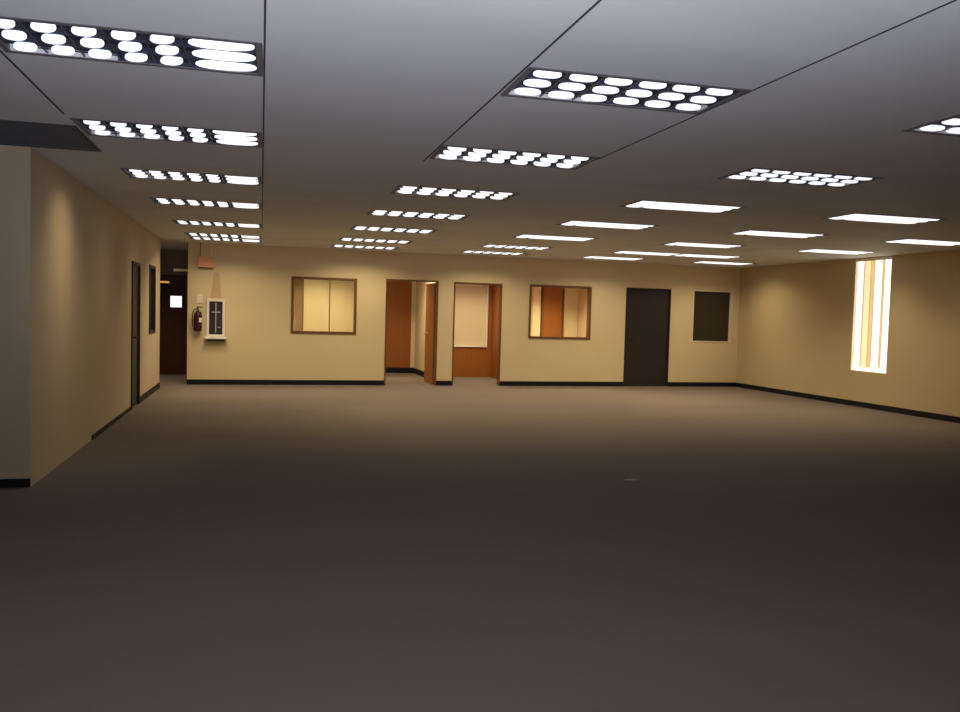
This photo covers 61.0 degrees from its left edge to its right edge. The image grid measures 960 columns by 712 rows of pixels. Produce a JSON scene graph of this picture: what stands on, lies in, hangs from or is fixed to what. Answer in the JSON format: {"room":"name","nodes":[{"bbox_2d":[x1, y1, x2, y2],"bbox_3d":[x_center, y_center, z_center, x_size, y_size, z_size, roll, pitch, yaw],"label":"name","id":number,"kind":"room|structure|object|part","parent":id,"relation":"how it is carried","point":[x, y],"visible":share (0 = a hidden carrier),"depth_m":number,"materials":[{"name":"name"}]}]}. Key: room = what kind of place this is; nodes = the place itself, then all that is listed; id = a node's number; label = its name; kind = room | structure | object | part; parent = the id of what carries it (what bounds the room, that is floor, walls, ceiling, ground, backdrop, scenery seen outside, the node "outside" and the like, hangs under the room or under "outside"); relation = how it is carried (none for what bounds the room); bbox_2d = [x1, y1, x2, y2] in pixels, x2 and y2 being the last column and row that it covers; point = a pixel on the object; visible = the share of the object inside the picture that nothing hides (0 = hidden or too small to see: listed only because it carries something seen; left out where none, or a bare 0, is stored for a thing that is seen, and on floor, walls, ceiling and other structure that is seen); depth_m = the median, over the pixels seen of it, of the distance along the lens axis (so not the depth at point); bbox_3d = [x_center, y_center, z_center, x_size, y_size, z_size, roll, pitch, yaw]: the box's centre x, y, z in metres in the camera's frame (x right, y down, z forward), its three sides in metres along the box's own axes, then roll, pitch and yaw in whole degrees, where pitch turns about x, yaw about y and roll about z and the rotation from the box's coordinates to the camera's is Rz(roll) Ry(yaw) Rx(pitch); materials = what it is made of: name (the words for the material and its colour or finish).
{"room":"open-plan office","nodes":[
{"label":"open-plan office","id":0,"kind":"room"},
{"bbox_2d":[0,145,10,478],"bbox_3d":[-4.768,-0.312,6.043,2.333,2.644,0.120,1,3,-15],"label":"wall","id":1,"kind":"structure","parent":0,"point":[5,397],"depth_m":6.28,"materials":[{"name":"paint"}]},
{"bbox_2d":[0,478,30,487],"bbox_3d":[-4.670,0.978,6.075,2.373,0.070,0.012,1,3,-15],"label":"baseboard","id":2,"kind":"structure","parent":1,"relation":"attached to","point":[23,482],"depth_m":6.35,"materials":[{"name":"black plastic"}]},
{"bbox_2d":[10,146,159,485],"bbox_3d":[-4.648,-0.525,10.356,0.140,2.644,8.400,1,3,-15],"label":"wall","id":3,"kind":"structure","parent":0,"point":[73,251],"depth_m":7.51,"materials":[{"name":"paint"}]},
{"bbox_2d":[91,382,159,439],"bbox_3d":[-4.918,0.683,11.587,0.012,0.095,6.020,1,3,-15],"label":"baseboard","id":4,"kind":"structure","parent":3,"relation":"attached to","point":[152,390],"depth_m":10.64,"materials":[{"name":"black plastic"}]},
{"bbox_2d":[131,261,140,409],"bbox_3d":[-4.957,-0.303,11.603,0.198,2.060,0.740,1,3,-15],"label":"door","id":5,"kind":"structure","parent":3,"relation":"in","point":[136,267],"depth_m":11.72,"materials":[{"name":"paint"}]},
{"bbox_2d":[149,264,155,333],"bbox_3d":[-5.439,-0.930,13.341,0.155,1.110,0.750,1,3,-15],"label":"window","id":6,"kind":"structure","parent":3,"relation":"in","point":[152,269],"depth_m":13.64,"materials":[{"name":"glass"}]},
{"bbox_3d":[-5.415,-0.929,13.347,0.005,1.010,0.650,1,3,-15],"label":"pane","id":7,"kind":"part","parent":6,"relation":"part of","materials":[{"name":"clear glass"}]},
{"bbox_2d":[160,250,187,373],"bbox_3d":[-6.947,-0.937,17.316,1.980,2.644,0.100,1,3,-15],"label":"wall","id":8,"kind":"structure","parent":0,"point":[170,260],"depth_m":17.34,"materials":[{"name":"brown paint"}]},
{"bbox_2d":[159,274,185,373],"bbox_3d":[-6.753,-0.672,17.368,0.910,2.120,0.130,1,3,-15],"label":"door","id":9,"kind":"structure","parent":8,"relation":"in","point":[172,296],"depth_m":17.39,"materials":[{"name":"red wood"}]},
{"bbox_2d":[160,281,174,283],"bbox_3d":[-6.557,-1.520,16.858,0.360,0.035,0.918,1,3,-15],"label":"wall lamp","id":10,"kind":"object","parent":9,"relation":"attached to","point":[161,282],"visible":0.56,"depth_m":16.50,"materials":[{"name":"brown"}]},
{"bbox_3d":[-6.489,-1.162,17.396,0.240,0.250,0.010,1,3,-15],"label":"vision pane","id":11,"kind":"part","parent":9,"relation":"part of","materials":[{"name":"white glass"}]},
{"bbox_2d":[293,279,350,330],"bbox_3d":[-3.840,-0.882,17.927,2.340,2.644,0.060,1,3,-15],"label":"wall","id":12,"kind":"structure","parent":0,"point":[298,283],"depth_m":17.85,"materials":[{"name":"beige paint"}]},
{"bbox_2d":[303,279,328,330],"bbox_3d":[-3.602,-1.111,17.920,0.550,1.305,0.048,1,3,-15],"label":"roller blind","id":13,"kind":"object","parent":12,"relation":"attached to","point":[314,319],"visible":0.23,"depth_m":17.91,"materials":[{"name":"beige fabric"}]},
{"bbox_2d":[330,280,353,331],"bbox_3d":[-3.030,-1.103,18.074,0.585,1.305,0.048,1,3,-15],"label":"roller blind","id":14,"kind":"object","parent":12,"relation":"attached to","point":[346,301],"visible":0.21,"depth_m":18.05,"materials":[{"name":"beige fabric"}]},
{"bbox_2d":[386,281,411,367],"bbox_3d":[-2.295,-0.919,19.497,1.300,2.644,0.070,1,3,-15],"label":"wall","id":15,"kind":"structure","parent":0,"point":[399,293],"depth_m":19.56,"materials":[{"name":"brown wood"}]},
{"bbox_2d":[386,367,413,372],"bbox_3d":[-2.274,0.339,19.526,1.388,0.130,0.015,1,3,-15],"label":"baseboard","id":16,"kind":"structure","parent":15,"relation":"attached to","point":[388,369],"depth_m":19.61,"materials":[{"name":"black plastic"}]},
{"bbox_2d":[410,282,415,367],"bbox_3d":[-1.618,-0.909,19.677,0.100,2.644,0.075,1,3,-15],"label":"wall","id":17,"kind":"structure","parent":0,"point":[413,307],"depth_m":19.65,"materials":[{"name":"paint"}]},
{"bbox_2d":[414,282,435,370],"bbox_3d":[-1.196,-0.837,18.454,0.080,2.644,3.900,1,3,-15],"label":"wall","id":18,"kind":"structure","parent":0,"point":[420,314],"depth_m":19.03,"materials":[{"name":"paint"}]},
{"bbox_2d":[414,368,423,376],"bbox_3d":[-1.184,0.437,18.168,0.012,0.130,3.200,1,3,-15],"label":"baseboard","id":19,"kind":"structure","parent":18,"relation":"attached to","point":[416,371],"depth_m":18.99,"materials":[{"name":"black plastic"}]},
{"bbox_2d":[187,242,740,381],"bbox_3d":[0.143,-0.714,16.737,11.615,2.644,0.120,1,3,-15],"label":"wall","id":20,"kind":"structure","parent":0,"point":[256,281],"depth_m":16.28,"materials":[{"name":"paint"}]},
{"bbox_2d":[192,306,202,330],"bbox_3d":[-5.245,-0.691,15.136,0.149,0.465,0.157,3,3,27],"label":"fire extinguisher","id":21,"kind":"object","parent":20,"relation":"attached to","point":[197,315],"visible":1,"depth_m":15.09,"materials":[{"name":"red metal"}]},
{"bbox_2d":[197,294,202,302],"bbox_3d":[-5.231,-1.067,15.203,0.110,0.170,0.012,1,3,-15],"label":"notice","id":22,"kind":"object","parent":20,"relation":"attached to","point":[199,296],"visible":1,"depth_m":15.20,"materials":[{"name":"paper"}]},
{"bbox_2d":[204,299,226,340],"bbox_3d":[-4.946,-0.671,15.241,0.400,0.790,0.130,1,3,-15],"label":"window","id":23,"kind":"structure","parent":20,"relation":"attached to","point":[215,320],"depth_m":15.27,"materials":[{"name":"white wood"}]},
{"bbox_3d":[-4.955,-0.336,15.258,0.400,0.040,0.130,1,3,-15],"label":"sill","id":24,"kind":"part","parent":23,"relation":"part of","materials":[{"name":"white wood"}]},
{"bbox_3d":[-4.957,-0.713,15.285,0.240,0.620,0.005,1,3,-15],"label":"pane","id":25,"kind":"part","parent":23,"relation":"part of","materials":[{"name":"clear glass"}]},
{"bbox_2d":[211,272,221,297],"bbox_3d":[-4.944,-1.323,15.268,0.200,0.480,0.006,1,3,-15],"label":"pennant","id":26,"kind":"object","parent":20,"relation":"attached to","point":[216,288],"visible":1,"depth_m":15.27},
{"bbox_2d":[291,276,356,333],"bbox_3d":[-3.037,-0.980,15.858,1.250,1.090,0.135,1,3,-15],"label":"window","id":27,"kind":"structure","parent":20,"relation":"in","point":[293,277],"depth_m":15.81,"materials":[{"name":"brown wood"}]},
{"bbox_2d":[384,279,438,384],"bbox_3d":[-1.499,-0.492,16.755,1.060,2.110,0.998,1,3,-15],"label":"door","id":28,"kind":"structure","parent":20,"relation":"in","point":[431,319],"depth_m":16.59,"materials":[{"name":"brown wood"}]},
{"bbox_2d":[186,379,735,386],"bbox_3d":[0.123,0.562,16.736,11.620,0.095,0.012,1,3,-15],"label":"baseboard","id":29,"kind":"structure","parent":20,"relation":"attached to","point":[189,381],"depth_m":16.16,"materials":[{"name":"black plastic"}]},
{"bbox_2d":[452,282,502,385],"bbox_3d":[-0.073,-0.445,16.690,1.020,2.100,0.128,1,3,-15],"label":"door frame","id":30,"kind":"structure","parent":20,"relation":"in","point":[455,283],"depth_m":16.73,"materials":[{"name":"brown wood"}]},
{"bbox_2d":[528,284,591,339],"bbox_3d":[1.670,-0.920,17.128,1.380,1.120,0.135,1,3,-15],"label":"window","id":31,"kind":"structure","parent":20,"relation":"in","point":[589,291],"depth_m":17.12,"materials":[{"name":"brown wood"}]},
{"bbox_2d":[623,288,670,385],"bbox_3d":[3.608,-0.403,17.672,1.060,2.120,0.148,1,3,-15],"label":"door","id":32,"kind":"structure","parent":20,"relation":"in","point":[648,310],"depth_m":17.66,"materials":[{"name":"paint"}]},
{"bbox_2d":[691,290,731,341],"bbox_3d":[5.111,-0.877,18.056,0.950,1.130,0.135,1,3,-15],"label":"window","id":33,"kind":"structure","parent":20,"relation":"in","point":[711,319],"depth_m":18.06,"materials":[{"name":"glass"}]},
{"bbox_2d":[453,284,492,376],"bbox_3d":[-0.472,-0.836,18.841,1.520,2.644,0.070,1,3,-15],"label":"wall partition","id":34,"kind":"structure","parent":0,"point":[468,361],"depth_m":18.96,"materials":[{"name":"orange wood"}]},
{"bbox_2d":[454,284,488,346],"bbox_3d":[-0.262,-0.930,18.876,0.900,1.440,0.100,1,3,-15],"label":"window","id":35,"kind":"structure","parent":34,"relation":"in","point":[471,301],"depth_m":18.90,"materials":[{"name":"glass"}]},
{"bbox_2d":[0,373,959,711],"bbox_3d":[0.586,1.028,9.862,14.695,0.120,21.800,1,3,-15],"label":"floor","id":36,"kind":"structure","parent":0,"point":[408,543],"depth_m":4.90,"materials":[{"name":"carpet"}]},
{"bbox_2d":[0,0,959,267],"bbox_3d":[0.660,-1.687,9.726,14.695,0.030,21.800,1,3,-15],"label":"ceiling","id":37,"kind":"structure","parent":0,"point":[359,93],"depth_m":5.01,"materials":[{"name":"paint"}]},
{"bbox_2d":[0,120,101,151],"bbox_3d":[-3.682,-1.621,5.706,1.740,0.076,0.932,1,3,-15],"label":"ceiling vent","id":38,"kind":"object","parent":37,"relation":"in","point":[12,133],"visible":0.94,"depth_m":5.87,"materials":[{"name":"metal"}]},
{"bbox_2d":[0,16,263,76],"bbox_3d":[-1.628,-1.488,3.789,1.200,0.119,0.540,1,3,-14],"label":"ceiling light","id":39,"kind":"object","parent":37,"relation":"attached to","point":[131,46],"visible":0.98,"depth_m":3.79,"materials":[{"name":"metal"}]},
{"bbox_2d":[69,117,262,147],"bbox_3d":[-2.130,-1.595,5.655,1.200,0.119,0.540,1,3,-14],"label":"ceiling light","id":40,"kind":"object","parent":37,"relation":"attached to","point":[102,128],"visible":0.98,"depth_m":5.64,"materials":[{"name":"white plastic"}]},
{"bbox_2d":[120,168,262,185],"bbox_3d":[-2.631,-1.702,7.520,1.200,0.119,0.540,1,3,-14],"label":"ceiling light","id":41,"kind":"object","parent":37,"relation":"attached to","point":[140,173],"visible":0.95,"depth_m":7.51,"materials":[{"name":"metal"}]},
{"bbox_2d":[149,197,261,209],"bbox_3d":[-3.133,-1.810,9.386,1.200,0.119,0.540,1,3,-14],"label":"ceiling light","id":42,"kind":"object","parent":37,"relation":"attached to","point":[225,204],"visible":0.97,"depth_m":9.37,"materials":[{"name":"white plastic"}]},
{"bbox_2d":[198,243,213,267],"bbox_3d":[-5.096,-1.868,15.147,0.280,0.466,0.044,1,3,-15],"label":"exit sign","id":43,"kind":"object","parent":37,"relation":"hanging from","point":[203,262],"visible":1,"depth_m":15.13,"materials":[{"name":"red plastic"}]},
{"bbox_3d":[-5.099,-1.747,15.153,0.280,0.200,0.040,1,3,-15],"label":"sign panel","id":44,"kind":"part","parent":43,"relation":"part of","materials":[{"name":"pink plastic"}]},
{"bbox_2d":[172,220,261,227],"bbox_3d":[-3.744,-1.940,11.657,1.200,0.119,0.540,1,3,-14],"label":"ceiling light","id":45,"kind":"object","parent":37,"relation":"attached to","point":[175,221],"visible":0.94,"depth_m":11.65,"materials":[{"name":"white plastic"}]},
{"bbox_2d":[184,232,261,238],"bbox_3d":[-4.240,-2.046,13.503,1.200,0.119,0.540,1,3,-14],"label":"ceiling light","id":46,"kind":"object","parent":37,"relation":"attached to","point":[186,233],"visible":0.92,"depth_m":13.48,"materials":[{"name":"white plastic"}]},
{"bbox_2d":[188,236,261,241],"bbox_3d":[-4.436,-2.088,14.231,1.200,0.119,0.540,1,3,-14],"label":"ceiling light","id":47,"kind":"object","parent":37,"relation":"attached to","point":[197,238],"visible":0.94,"depth_m":14.21,"materials":[{"name":"white plastic"}]},
{"bbox_2d":[331,244,398,249],"bbox_3d":[-2.130,-2.066,15.050,1.200,0.119,0.540,1,3,-14],"label":"ceiling light","id":48,"kind":"object","parent":37,"relation":"attached to","point":[335,245],"visible":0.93,"depth_m":15.05,"materials":[{"name":"white plastic"}]},
{"bbox_2d":[339,237,412,243],"bbox_3d":[-1.753,-1.986,13.647,1.200,0.119,0.540,1,3,-14],"label":"ceiling light","id":49,"kind":"object","parent":37,"relation":"attached to","point":[340,238],"visible":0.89,"depth_m":13.62,"materials":[{"name":"white plastic"}]},
{"bbox_2d":[350,226,436,233],"bbox_3d":[-1.251,-1.878,11.781,1.200,0.119,0.540,1,3,-14],"label":"ceiling light","id":50,"kind":"object","parent":37,"relation":"attached to","point":[369,228],"visible":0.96,"depth_m":11.78,"materials":[{"name":"white plastic"}]},
{"bbox_2d":[367,209,470,219],"bbox_3d":[-0.749,-1.771,9.916,1.200,0.119,0.540,1,3,-14],"label":"ceiling light","id":51,"kind":"object","parent":37,"relation":"attached to","point":[373,211],"visible":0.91,"depth_m":9.90,"materials":[{"name":"white plastic"}]},
{"bbox_2d":[391,185,519,199],"bbox_3d":[-0.247,-1.663,8.050,1.200,0.119,0.540,1,3,-14],"label":"ceiling light","id":52,"kind":"object","parent":37,"relation":"attached to","point":[402,189],"visible":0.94,"depth_m":8.04,"materials":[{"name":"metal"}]},
{"bbox_2d":[0,0,956,221],"bbox_3d":[-1.259,-1.592,7.089,3.670,0.005,11.500,1,3,-15],"label":"trim","id":53,"kind":"structure","parent":37,"relation":"attached to","point":[598,1],"depth_m":4.02,"materials":[{"name":"grey metal"}]},
{"bbox_2d":[461,250,526,254],"bbox_3d":[0.254,-2.027,15.579,1.200,0.119,0.540,1,3,-14],"label":"ceiling light","id":54,"kind":"object","parent":37,"relation":"attached to","point":[465,251],"visible":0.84,"depth_m":15.54,"materials":[{"name":"white plastic"}]},
{"bbox_2d":[429,145,600,169],"bbox_3d":[0.255,-1.556,6.184,1.200,0.119,0.540,1,3,-14],"label":"ceiling light","id":55,"kind":"object","parent":37,"relation":"attached to","point":[447,152],"visible":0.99,"depth_m":6.17,"materials":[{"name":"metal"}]},
{"bbox_2d":[480,244,552,249],"bbox_3d":[0.631,-1.947,14.177,1.200,0.119,0.540,1,3,-14],"label":"ceiling light","id":56,"kind":"object","parent":37,"relation":"attached to","point":[486,245],"visible":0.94,"depth_m":14.17,"materials":[{"name":"white plastic"}]},
{"bbox_2d":[512,234,597,240],"bbox_3d":[1.133,-1.838,12.311,1.200,0.122,0.540,1,3,-14],"label":"ceiling light","id":57,"kind":"object","parent":37,"relation":"attached to","point":[521,235],"visible":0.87,"depth_m":12.23,"materials":[{"name":"white plastic"}]},
{"bbox_2d":[556,220,659,229],"bbox_3d":[1.635,-1.731,10.445,1.200,0.122,0.540,1,3,-14],"label":"ceiling light","id":58,"kind":"object","parent":37,"relation":"attached to","point":[570,222],"visible":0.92,"depth_m":10.37,"materials":[{"name":"white plastic"}]},
{"bbox_2d":[580,256,646,259],"bbox_3d":[2.638,-1.987,16.109,1.200,0.122,0.540,1,3,-14],"label":"ceiling light","id":59,"kind":"object","parent":37,"relation":"attached to","point":[595,257],"visible":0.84,"depth_m":15.99,"materials":[{"name":"white plastic"}]},
{"bbox_2d":[500,66,750,114],"bbox_3d":[0.756,-1.449,4.318,1.200,0.119,0.540,1,3,-14],"label":"ceiling light","id":60,"kind":"object","parent":37,"relation":"attached to","point":[598,89],"visible":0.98,"depth_m":4.31,"materials":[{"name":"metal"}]},
{"bbox_2d":[611,251,680,255],"bbox_3d":[3.015,-1.907,14.706,1.200,0.122,0.540,1,3,-14],"label":"ceiling light","id":61,"kind":"object","parent":37,"relation":"attached to","point":[622,252],"visible":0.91,"depth_m":14.61,"materials":[{"name":"white plastic"}]},
{"bbox_2d":[619,200,745,212],"bbox_3d":[2.137,-1.623,8.579,1.200,0.122,0.540,1,3,-14],"label":"ceiling light","id":62,"kind":"object","parent":37,"relation":"attached to","point":[648,204],"visible":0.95,"depth_m":8.53,"materials":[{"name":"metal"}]},
{"bbox_2d":[661,242,745,247],"bbox_3d":[3.517,-1.799,12.841,1.200,0.122,0.540,1,3,-14],"label":"ceiling light","id":63,"kind":"object","parent":37,"relation":"attached to","point":[672,243],"visible":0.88,"depth_m":12.75,"materials":[{"name":"white plastic"}]},
{"bbox_2d":[673,254,742,258],"bbox_3d":[4.181,-1.889,14.991,1.200,0.122,0.540,1,3,-14],"label":"ceiling light","id":64,"kind":"object","parent":37,"relation":"attached to","point":[685,255],"visible":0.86,"depth_m":14.88,"materials":[{"name":"white plastic"}]},
{"bbox_2d":[690,261,756,264],"bbox_3d":[4.963,-1.949,16.626,1.200,0.122,0.540,1,3,-14],"label":"ceiling light","id":65,"kind":"object","parent":37,"relation":"attached to","point":[708,262],"visible":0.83,"depth_m":16.51,"materials":[{"name":"white plastic"}]},
{"bbox_2d":[729,230,827,237],"bbox_3d":[4.019,-1.692,10.975,1.200,0.122,0.540,1,3,-14],"label":"ceiling light","id":66,"kind":"object","parent":37,"relation":"attached to","point":[747,232],"visible":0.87,"depth_m":10.92,"materials":[{"name":"white plastic"}]},
{"bbox_2d":[717,168,884,187],"bbox_3d":[2.639,-1.517,6.714,1.200,0.119,0.540,1,3,-14],"label":"ceiling light","id":67,"kind":"object","parent":37,"relation":"attached to","point":[774,175],"visible":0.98,"depth_m":6.71,"materials":[{"name":"white plastic"}]},
{"bbox_2d":[797,249,877,254],"bbox_3d":[5.843,-1.761,13.357,1.200,0.122,0.540,1,3,-14],"label":"ceiling light","id":68,"kind":"object","parent":37,"relation":"attached to","point":[808,250],"visible":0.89,"depth_m":13.28,"materials":[{"name":"white plastic"}]},
{"bbox_2d":[822,213,947,223],"bbox_3d":[4.521,-1.585,9.109,1.200,0.122,0.540,1,3,-14],"label":"ceiling light","id":69,"kind":"object","parent":37,"relation":"attached to","point":[853,216],"visible":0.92,"depth_m":9.05,"materials":[{"name":"white plastic"}]},
{"bbox_2d":[882,239,959,245],"bbox_3d":[6.344,-1.654,11.491,1.200,0.122,0.540,1,3,-14],"label":"ceiling light","id":70,"kind":"object","parent":37,"relation":"attached to","point":[906,241],"visible":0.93,"depth_m":11.44,"materials":[{"name":"white plastic"}]},
{"bbox_2d":[903,114,959,136],"bbox_3d":[3.237,-1.409,4.874,1.200,0.119,0.540,1,3,-14],"label":"ceiling light","id":71,"kind":"object","parent":37,"relation":"attached to","point":[951,124],"visible":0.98,"depth_m":4.89,"materials":[{"name":"white plastic"}]},
{"bbox_2d":[490,285,498,378],"bbox_3d":[0.348,-0.815,18.871,0.080,2.644,3.900,1,3,-15],"label":"wall","id":72,"kind":"structure","parent":0,"point":[495,291],"depth_m":18.74,"materials":[{"name":"orange wood"}]},
{"bbox_2d":[531,287,577,336],"bbox_3d":[1.315,-0.827,19.628,2.180,2.644,0.060,1,3,-15],"label":"wall","id":73,"kind":"structure","parent":0,"point":[571,294],"depth_m":19.82,"materials":[{"name":"paint"}]},
{"bbox_2d":[532,287,540,335],"bbox_3d":[1.359,-1.031,19.573,0.190,1.260,0.043,1,3,-15],"label":"roller blind","id":74,"kind":"object","parent":73,"relation":"attached to","point":[536,290],"visible":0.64,"depth_m":19.56,"materials":[{"name":"beige fabric"}]},
{"bbox_2d":[540,287,564,336],"bbox_3d":[1.735,-0.590,19.671,0.560,2.190,0.099,1,3,-15],"label":"door","id":75,"kind":"structure","parent":73,"relation":"in","point":[552,299],"depth_m":19.63,"materials":[{"name":"orange wood"}]},
{"bbox_2d":[577,289,587,336],"bbox_3d":[2.530,-0.785,19.459,0.080,2.644,3.900,1,3,-15],"label":"wall","id":76,"kind":"structure","parent":0,"point":[582,293],"depth_m":19.59,"materials":[{"name":"paint"}]},
{"bbox_2d":[736,250,959,416],"bbox_3d":[8.139,-0.144,9.752,0.200,2.644,17.800,1,3,-15],"label":"wall","id":77,"kind":"structure","parent":0,"point":[795,321],"depth_m":14.87,"materials":[{"name":"paint"}]},
{"bbox_2d":[735,383,959,422],"bbox_3d":[7.551,1.030,11.466,0.012,0.095,14.080,1,3,-15],"label":"baseboard","id":78,"kind":"structure","parent":77,"relation":"attached to","point":[936,416],"depth_m":14.49,"materials":[{"name":"black plastic"}]},
{"bbox_2d":[850,256,891,373],"bbox_3d":[6.866,-0.713,14.251,0.070,2.000,0.880,1,3,-15],"label":"window","id":79,"kind":"structure","parent":77,"relation":"in","point":[859,268],"depth_m":14.21,"materials":[{"name":"white"}]},
{"bbox_2d":[856,257,891,368],"bbox_3d":[6.862,-0.742,14.248,0.050,1.938,0.860,1,3,-15],"label":"vertical blind","id":80,"kind":"object","parent":79,"relation":"attached to","point":[869,264],"visible":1,"depth_m":14.31,"materials":[{"name":"fabric"}]},
{"bbox_3d":[6.888,-1.688,14.201,0.050,0.043,0.860,1,3,-15],"label":"head rail","id":81,"kind":"part","parent":80,"relation":"part of","materials":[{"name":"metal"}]},
{"bbox_3d":[-5.729,-0.858,16.404,0.100,2.644,2.300,1,3,-15],"label":"wall","id":82,"kind":"structure","parent":0,"visible":0},
{"bbox_2d":[174,269,187,271],"bbox_3d":[-5.835,-1.685,15.996,0.340,0.050,0.060,1,3,-15],"label":"trim","id":83,"kind":"structure","parent":82,"relation":"attached to","point":[181,270],"depth_m":15.97,"materials":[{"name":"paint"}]}
]}

